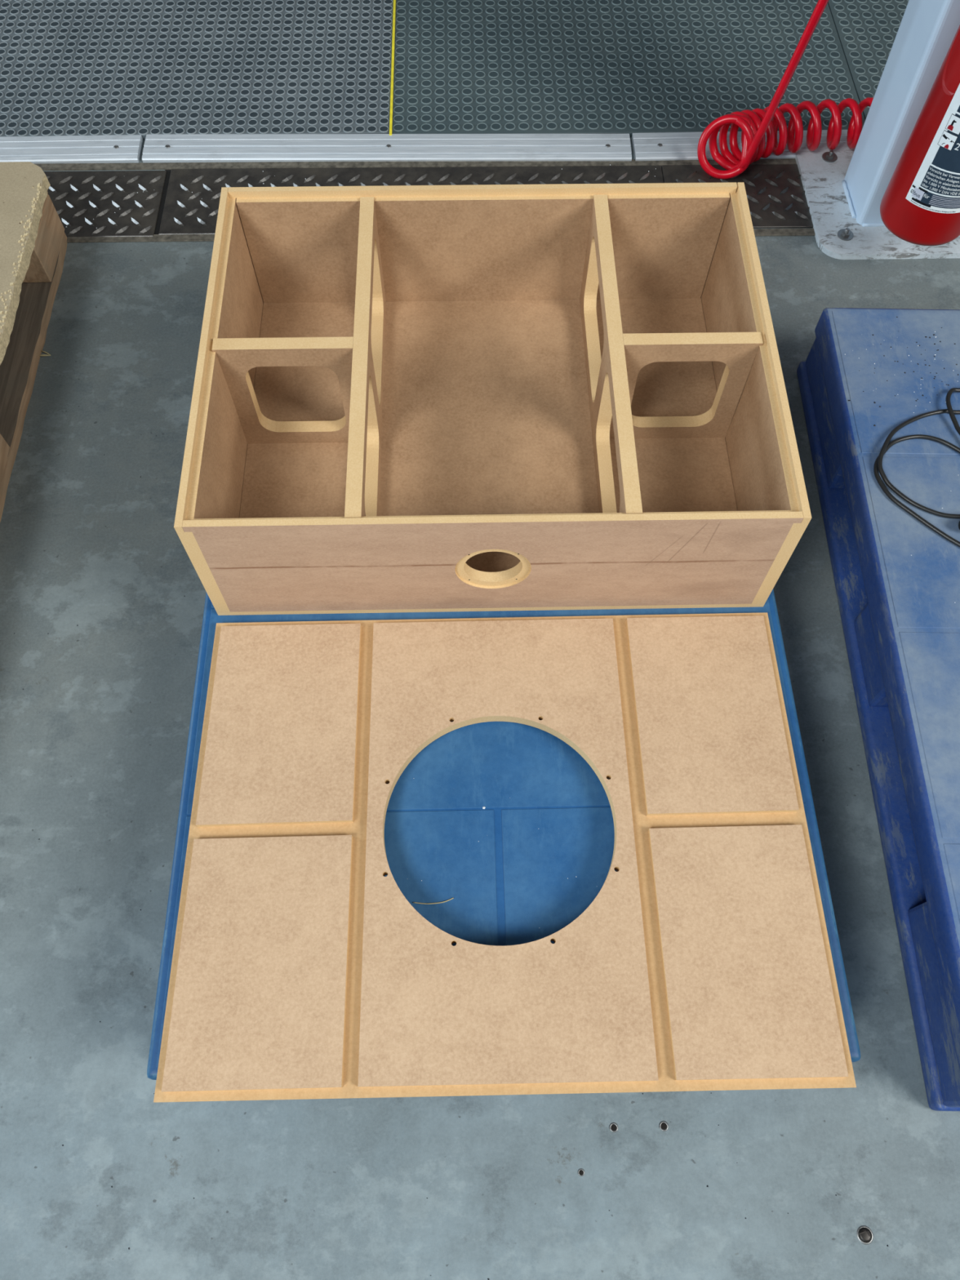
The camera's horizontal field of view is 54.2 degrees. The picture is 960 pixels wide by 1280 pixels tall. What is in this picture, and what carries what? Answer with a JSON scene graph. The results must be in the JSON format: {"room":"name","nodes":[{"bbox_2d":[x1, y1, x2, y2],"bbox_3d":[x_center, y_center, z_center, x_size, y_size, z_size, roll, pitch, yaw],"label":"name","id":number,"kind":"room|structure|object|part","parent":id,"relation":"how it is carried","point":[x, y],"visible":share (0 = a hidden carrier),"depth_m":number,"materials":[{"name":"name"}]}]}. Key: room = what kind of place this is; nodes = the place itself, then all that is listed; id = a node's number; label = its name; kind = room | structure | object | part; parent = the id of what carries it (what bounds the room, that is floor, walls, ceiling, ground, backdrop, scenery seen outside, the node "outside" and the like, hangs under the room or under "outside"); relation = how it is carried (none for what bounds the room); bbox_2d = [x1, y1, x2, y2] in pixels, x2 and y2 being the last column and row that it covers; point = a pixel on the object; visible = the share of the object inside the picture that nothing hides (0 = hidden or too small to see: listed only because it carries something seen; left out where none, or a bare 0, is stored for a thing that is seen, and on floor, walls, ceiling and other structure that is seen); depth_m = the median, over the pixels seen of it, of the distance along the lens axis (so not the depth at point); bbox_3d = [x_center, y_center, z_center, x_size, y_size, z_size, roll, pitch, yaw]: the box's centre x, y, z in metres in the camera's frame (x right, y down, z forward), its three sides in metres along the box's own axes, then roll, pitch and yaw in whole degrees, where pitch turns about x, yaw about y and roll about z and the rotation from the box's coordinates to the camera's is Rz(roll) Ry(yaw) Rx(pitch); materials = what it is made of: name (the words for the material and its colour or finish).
{"room":"workshop","nodes":[
{"label":"workshop","id":0,"kind":"room"},
{"bbox_2d":[0,137,959,1279],"bbox_3d":[0.151,0.304,1.314,10.000,0.100,8.600,-1,63,-1],"label":"floor","id":1,"kind":"structure","parent":0,"point":[94,742],"depth_m":1.16,"materials":[{"name":"paint"}]},
{"bbox_2d":[0,161,66,521],"bbox_3d":[-1.153,-0.282,1.464,0.800,0.146,1.192,-1,63,-1],"label":"wooden pallet","id":2,"kind":"object","parent":1,"relation":"on","point":[33,238],"visible":1,"depth_m":1.62,"materials":[{"name":"brown wood"}]},
{"bbox_2d":[39,350,50,355],"bbox_3d":[-0.770,-0.508,1.657,0.024,0.003,0.015,-1,63,-1],"label":"wood splinter","id":3,"kind":"object","parent":1,"relation":"on","point":[41,350],"visible":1,"depth_m":1.66,"materials":[{"name":"beige wood"}]},
{"bbox_2d":[0,134,142,163],"bbox_3d":[-1.210,-0.983,1.889,1.044,0.014,0.069,-1,63,-1],"label":"strip","id":4,"kind":"object","parent":1,"relation":"on","point":[122,148],"visible":1,"depth_m":1.89,"materials":[{"name":"metal"}]},
{"bbox_2d":[44,170,166,236],"bbox_3d":[-1.151,-0.848,1.825,1.052,0.008,0.188,-1,63,-1],"label":"plate","id":5,"kind":"object","parent":1,"relation":"on","point":[77,198],"visible":0.71,"depth_m":1.83,"materials":[{"name":"black metal"}]},
{"bbox_2d":[154,169,171,234],"bbox_3d":[-0.621,-0.859,1.837,0.016,0.001,0.186,-1,63,-1],"label":"joint gap","id":6,"kind":"object","parent":1,"relation":"on","point":[168,171],"visible":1,"depth_m":1.83,"materials":[{"name":"black metal"}]},
{"bbox_2d":[0,0,393,139],"bbox_3d":[-0.824,-1.571,2.187,1.251,0.012,1.222,-1,63,-1],"label":"rubber mat","id":7,"kind":"object","parent":1,"relation":"on","point":[68,67],"visible":1,"depth_m":2.01,"materials":[{"name":"grey rubber"}]},
{"bbox_2d":[389,0,395,135],"bbox_3d":[-0.196,-1.580,2.187,0.006,0.002,1.234,-1,63,-1],"label":"yellow line","id":8,"kind":"object","parent":7,"relation":"on","point":[394,1],"visible":1,"depth_m":2.01,"materials":[{"name":"yellow paint"}]},
{"bbox_2d":[142,133,631,162],"bbox_3d":[-0.186,-0.999,1.902,0.985,0.014,0.070,0,63,0],"label":"strip","id":9,"kind":"object","parent":1,"relation":"on","point":[157,148],"visible":1,"depth_m":1.90,"materials":[{"name":"metal"}]},
{"bbox_2d":[158,165,663,234],"bbox_3d":[-0.125,-0.865,1.839,0.982,0.008,0.187,-1,63,-1],"label":"plate","id":10,"kind":"object","parent":1,"relation":"on","point":[184,211],"visible":0.3,"depth_m":1.86,"materials":[{"name":"black metal"}]},
{"bbox_2d":[33,158,796,170],"bbox_3d":[0.069,-0.961,1.891,3.500,0.002,0.018,-1,63,-1],"label":"strip","id":11,"kind":"object","parent":1,"relation":"on","point":[139,166],"visible":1,"depth_m":1.89,"materials":[{"name":"grey metal"}]},
{"bbox_2d":[66,228,815,242],"bbox_3d":[0.074,-0.778,1.799,3.500,0.003,0.018,-1,63,-1],"label":"frame","id":12,"kind":"object","parent":1,"relation":"on","point":[757,232],"visible":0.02,"depth_m":1.79,"materials":[{"name":"grey metal"}]},
{"bbox_2d":[1,375,888,1279],"bbox_3d":[-0.111,0.150,1.334,1.236,0.001,1.492,-1,63,-1],"label":"floor grit","id":13,"kind":"structure","parent":1,"relation":"on","point":[60,375],"depth_m":1.10,"materials":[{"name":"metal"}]},
{"bbox_2d":[146,589,860,1079],"bbox_3d":[0.014,-0.023,1.338,0.778,0.150,1.165,-1,63,-1],"label":"platform","id":14,"kind":"object","parent":1,"relation":"on","point":[546,820],"visible":0.11,"depth_m":1.13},
{"bbox_3d":[-0.166,0.334,1.076,0.372,0.004,0.277,-1,63,-1],"label":"deck panel","id":15,"kind":"part","parent":14,"relation":"part of","materials":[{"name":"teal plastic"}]},
{"bbox_2d":[413,897,453,904],"bbox_3d":[-0.054,0.304,1.089,0.048,0.002,0.005,-5,64,-3],"label":"strand","id":16,"kind":"object","parent":14,"relation":"on","point":[451,898],"visible":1,"depth_m":1.09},
{"bbox_2d":[173,182,811,615],"bbox_3d":[0.011,-0.342,1.294,0.740,0.213,0.571,-1,63,-1],"label":"wooden box","id":17,"kind":"object","parent":14,"relation":"on","point":[477,397],"visible":1,"depth_m":1.33,"materials":[{"name":"brown wood"}]},
{"bbox_3d":[-0.348,-0.338,1.286,0.022,0.204,0.571,-1,63,-1],"label":"panel","id":18,"kind":"part","parent":17,"relation":"part of","materials":[{"name":"brown wood"}]},
{"bbox_3d":[0.004,-0.591,1.414,0.719,0.204,0.018,-1,63,-1],"label":"panel","id":19,"kind":"part","parent":17,"relation":"part of","materials":[{"name":"brown wood"}]},
{"bbox_3d":[0.010,-0.298,1.382,0.734,0.018,0.571,-1,63,-1],"label":"panel","id":20,"kind":"part","parent":17,"relation":"part of","materials":[{"name":"brown wood"}]},
{"bbox_3d":[0.016,-0.097,1.167,0.711,0.204,0.018,-1,63,-1],"label":"panel","id":21,"kind":"part","parent":17,"relation":"part of","materials":[{"name":"brown wood"}]},
{"bbox_3d":[0.369,-0.349,1.295,0.021,0.204,0.571,-1,63,-1],"label":"panel","id":22,"kind":"part","parent":17,"relation":"part of","materials":[{"name":"brown wood"}]},
{"bbox_3d":[0.018,0.078,1.205,0.754,0.004,0.283,-1,63,-1],"label":"deck panel","id":23,"kind":"part","parent":14,"relation":"part of","materials":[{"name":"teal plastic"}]},
{"bbox_2d":[153,612,856,1102],"bbox_3d":[0.024,0.221,1.108,0.733,0.042,0.572,-1,63,-1],"label":"board","id":24,"kind":"object","parent":14,"relation":"on","point":[300,970],"visible":1,"depth_m":1.06,"materials":[{"name":"brown wood"}]},
{"bbox_3d":[0.215,0.327,1.082,0.372,0.004,0.277,-1,63,-1],"label":"deck panel","id":25,"kind":"part","parent":14,"relation":"part of","materials":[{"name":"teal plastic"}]},
{"bbox_2d":[577,1168,584,1176],"bbox_3d":[0.118,0.624,1.098,0.008,0.001,0.008,41,70,18],"label":"anchor","id":26,"kind":"object","parent":1,"relation":"on","point":[580,1171],"visible":1,"depth_m":1.10,"materials":[{"name":"metal"}]},
{"bbox_2d":[608,1122,617,1132],"bbox_3d":[0.160,0.582,1.119,0.011,0.001,0.011,12,64,6],"label":"anchor","id":27,"kind":"object","parent":1,"relation":"on","point":[613,1126],"visible":1,"depth_m":1.12,"materials":[{"name":"metal"}]},
{"bbox_2d":[391,0,865,137],"bbox_3d":[0.295,-1.588,2.201,0.982,0.012,1.230,-1,63,-1],"label":"rubber mat","id":28,"kind":"object","parent":1,"relation":"on","point":[629,67],"visible":0.94,"depth_m":2.02,"materials":[{"name":"grey rubber"}]},
{"bbox_2d":[658,1120,668,1131],"bbox_3d":[0.220,0.581,1.120,0.011,0.001,0.011,-17,65,-9],"label":"anchor","id":29,"kind":"object","parent":1,"relation":"on","point":[663,1125],"visible":1,"depth_m":1.12,"materials":[{"name":"metal"}]},
{"bbox_2d":[662,164,813,228],"bbox_3d":[1.095,-0.885,1.855,1.454,0.008,0.181,-1,63,-1],"label":"plate","id":30,"kind":"object","parent":1,"relation":"on","point":[775,193],"visible":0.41,"depth_m":1.86,"materials":[{"name":"black metal"}]},
{"bbox_2d":[631,129,848,160],"bbox_3d":[1.115,-1.022,1.921,1.605,0.014,0.072,-1,63,-1],"label":"strip","id":31,"kind":"object","parent":1,"relation":"on","point":[661,146],"visible":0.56,"depth_m":1.90,"materials":[{"name":"metal"}]},
{"bbox_2d":[856,1225,873,1244],"bbox_3d":[0.440,0.679,1.070,0.019,0.003,0.019,-17,65,-8],"label":"anchor","id":32,"kind":"object","parent":1,"relation":"on","point":[864,1234],"visible":1,"depth_m":1.07,"materials":[{"name":"metal"}]},
{"bbox_2d":[827,0,908,119],"bbox_3d":[1.295,-1.610,2.217,1.016,0.012,1.222,-1,63,-1],"label":"rubber mat","id":33,"kind":"object","parent":1,"relation":"on","point":[867,30],"visible":0.38,"depth_m":2.07,"materials":[{"name":"grey rubber"}]},
{"bbox_2d":[795,0,959,259],"bbox_3d":[0.837,-1.457,0.684,0.379,2.612,0.334,-1,63,-1],"label":"steel pillar","id":34,"kind":"structure","parent":1,"relation":"on","point":[845,188],"depth_m":1.74,"materials":[{"name":"metal"}]},
{"bbox_2d":[697,0,873,178],"bbox_3d":[0.647,-1.226,1.331,0.436,1.228,0.206,-1,63,-1],"label":"air hose","id":35,"kind":"object","parent":34,"relation":"hanging from","point":[754,123],"visible":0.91,"depth_m":1.82,"materials":[{"name":"plastic"}]},
{"bbox_2d":[822,150,837,162],"bbox_3d":[0.704,-0.974,1.882,0.030,0.014,0.030,-1,63,-1],"label":"washer","id":36,"kind":"object","parent":34,"relation":"in","point":[828,156],"depth_m":1.88,"materials":[{"name":"metal"}]},
{"bbox_2d":[837,227,853,240],"bbox_3d":[0.696,-0.775,1.782,0.030,0.014,0.030,-1,63,-1],"label":"washer","id":37,"kind":"object","parent":34,"relation":"in","point":[843,233],"depth_m":1.78,"materials":[{"name":"metal"}]},
{"bbox_3d":[0.831,-0.875,1.847,0.379,0.012,0.334,-1,63,-1],"label":"plate","id":38,"kind":"part","parent":34,"relation":"part of","materials":[{"name":"paint"}]},
{"bbox_2d":[880,25,959,245],"bbox_3d":[0.791,-0.884,1.419,0.156,0.581,0.158,40,70,18],"label":"fire extinguisher","id":39,"kind":"object","parent":34,"relation":"attached to","point":[920,204],"visible":1,"depth_m":1.55,"materials":[{"name":"red paint"}]},
{"bbox_2d":[796,307,959,1111],"bbox_3d":[0.936,0.018,1.322,0.778,0.150,1.165,1,63,0],"label":"platform","id":40,"kind":"object","parent":1,"relation":"on","point":[900,611],"visible":0.99,"depth_m":1.31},
{"bbox_3d":[0.752,-0.400,1.449,0.372,0.004,0.284,1,63,0],"label":"deck panel","id":41,"kind":"part","parent":40,"relation":"part of","materials":[{"name":"blue plastic"}]},
{"bbox_2d":[848,316,958,426],"bbox_3d":[0.685,-0.401,1.446,0.192,0.002,0.243,22,65,11],"label":"crumbs","id":42,"kind":"object","parent":40,"relation":"on","point":[896,317],"visible":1,"depth_m":1.46,"materials":[{"name":"wood"}]},
{"bbox_3d":[0.938,-0.137,1.318,0.754,0.004,0.283,1,63,0],"label":"deck panel","id":43,"kind":"part","parent":40,"relation":"part of","materials":[{"name":"blue plastic"}]},
{"bbox_2d":[873,387,959,546],"bbox_3d":[0.738,-0.276,1.366,0.294,0.033,0.384,17,65,8],"label":"power cable","id":44,"kind":"object","parent":40,"relation":"on","point":[877,467],"visible":1,"depth_m":1.36,"materials":[{"name":"black rubber"}]},
{"bbox_3d":[0.934,0.120,1.190,0.754,0.004,0.278,1,63,0],"label":"deck panel","id":45,"kind":"part","parent":40,"relation":"part of","materials":[{"name":"blue plastic"}]},
{"bbox_3d":[0.740,0.370,1.063,0.372,0.004,0.274,1,63,0],"label":"deck panel","id":46,"kind":"part","parent":40,"relation":"part of","materials":[{"name":"blue plastic"}]}
]}

